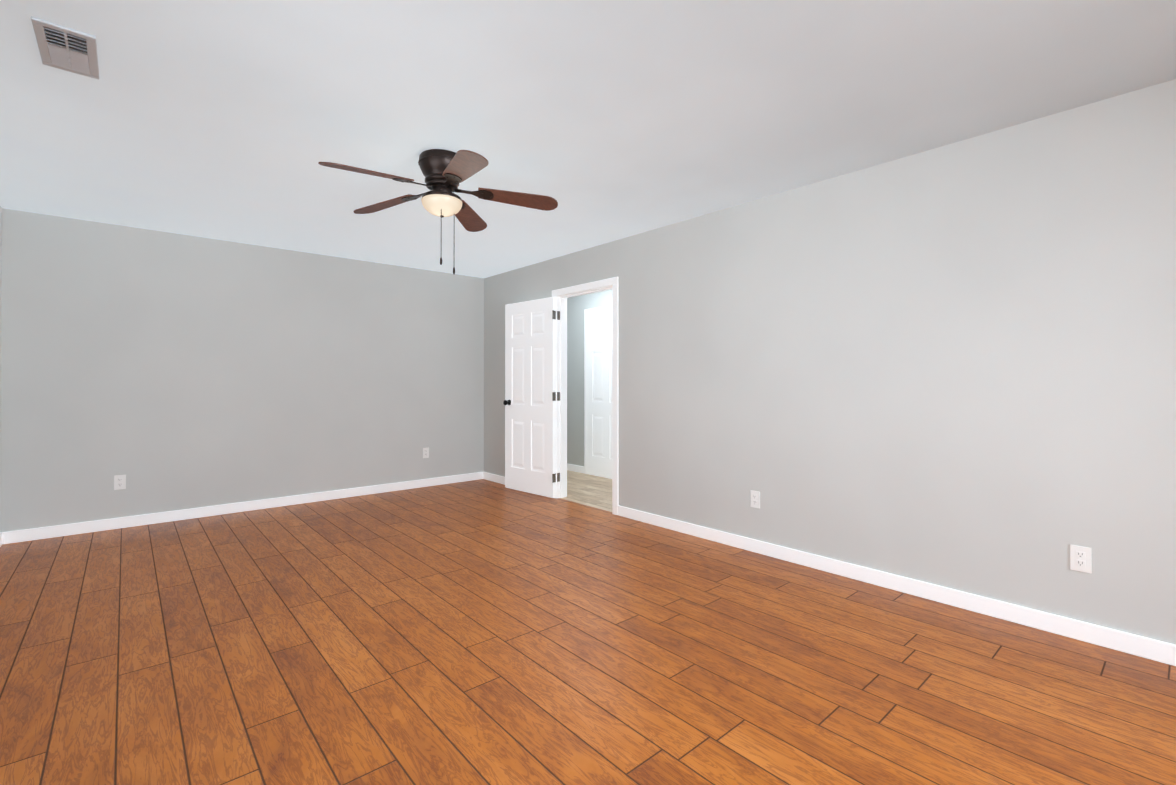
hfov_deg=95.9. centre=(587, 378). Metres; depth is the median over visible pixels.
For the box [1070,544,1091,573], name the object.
electrical outlet
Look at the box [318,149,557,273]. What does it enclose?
fan
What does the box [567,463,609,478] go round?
baseboard
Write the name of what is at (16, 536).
baseboard
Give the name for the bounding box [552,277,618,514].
door frame
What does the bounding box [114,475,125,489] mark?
electrical outlet
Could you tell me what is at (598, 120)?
ceiling
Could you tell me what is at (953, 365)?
wall
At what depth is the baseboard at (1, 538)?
3.81 m
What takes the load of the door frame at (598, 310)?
attached to the wall at (577, 306)
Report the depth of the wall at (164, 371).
4.68 m
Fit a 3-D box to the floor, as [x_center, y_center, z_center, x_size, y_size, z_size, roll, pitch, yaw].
[0.256,1.233,2.578,5.380,0.080,9.240,0,0,-41]
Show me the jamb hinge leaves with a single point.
(558, 396)
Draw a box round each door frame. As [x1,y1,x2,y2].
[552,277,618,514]
[584,305,611,473]
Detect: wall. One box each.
[0,206,1,466]
[0,208,483,532]
[484,79,1175,644]
[567,289,611,465]
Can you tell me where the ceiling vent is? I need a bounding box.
[31,17,98,79]
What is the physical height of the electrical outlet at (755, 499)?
0.116 m
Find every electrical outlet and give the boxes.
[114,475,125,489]
[423,447,428,457]
[751,490,759,508]
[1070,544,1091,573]
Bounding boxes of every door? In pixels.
[503,297,555,497]
[586,311,611,478]
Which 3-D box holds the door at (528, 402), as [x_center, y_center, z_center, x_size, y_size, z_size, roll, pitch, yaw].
[-0.617,0.189,5.606,0.791,2.020,0.175,0,0,44]
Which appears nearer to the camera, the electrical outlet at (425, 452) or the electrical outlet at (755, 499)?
the electrical outlet at (755, 499)
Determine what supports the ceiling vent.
in the ceiling
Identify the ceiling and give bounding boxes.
[0,0,1175,277]
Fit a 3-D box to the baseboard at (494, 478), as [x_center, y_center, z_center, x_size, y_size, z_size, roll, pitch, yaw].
[-0.818,1.169,5.928,0.014,0.088,1.380,0,0,-41]
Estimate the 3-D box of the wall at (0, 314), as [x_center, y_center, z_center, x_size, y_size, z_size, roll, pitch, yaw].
[-1.535,-0.038,0.637,0.120,2.440,8.660,0,0,-41]
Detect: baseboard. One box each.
[0,532,2,546]
[3,472,482,543]
[483,472,504,484]
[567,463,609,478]
[618,505,1175,665]
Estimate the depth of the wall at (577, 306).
6.96 m
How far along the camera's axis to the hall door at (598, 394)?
6.57 m
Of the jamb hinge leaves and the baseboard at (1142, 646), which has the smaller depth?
the baseboard at (1142, 646)
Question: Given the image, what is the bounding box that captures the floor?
[0,470,1175,784]
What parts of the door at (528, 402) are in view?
knob, door hinge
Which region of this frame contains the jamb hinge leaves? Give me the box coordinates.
[557,311,559,481]

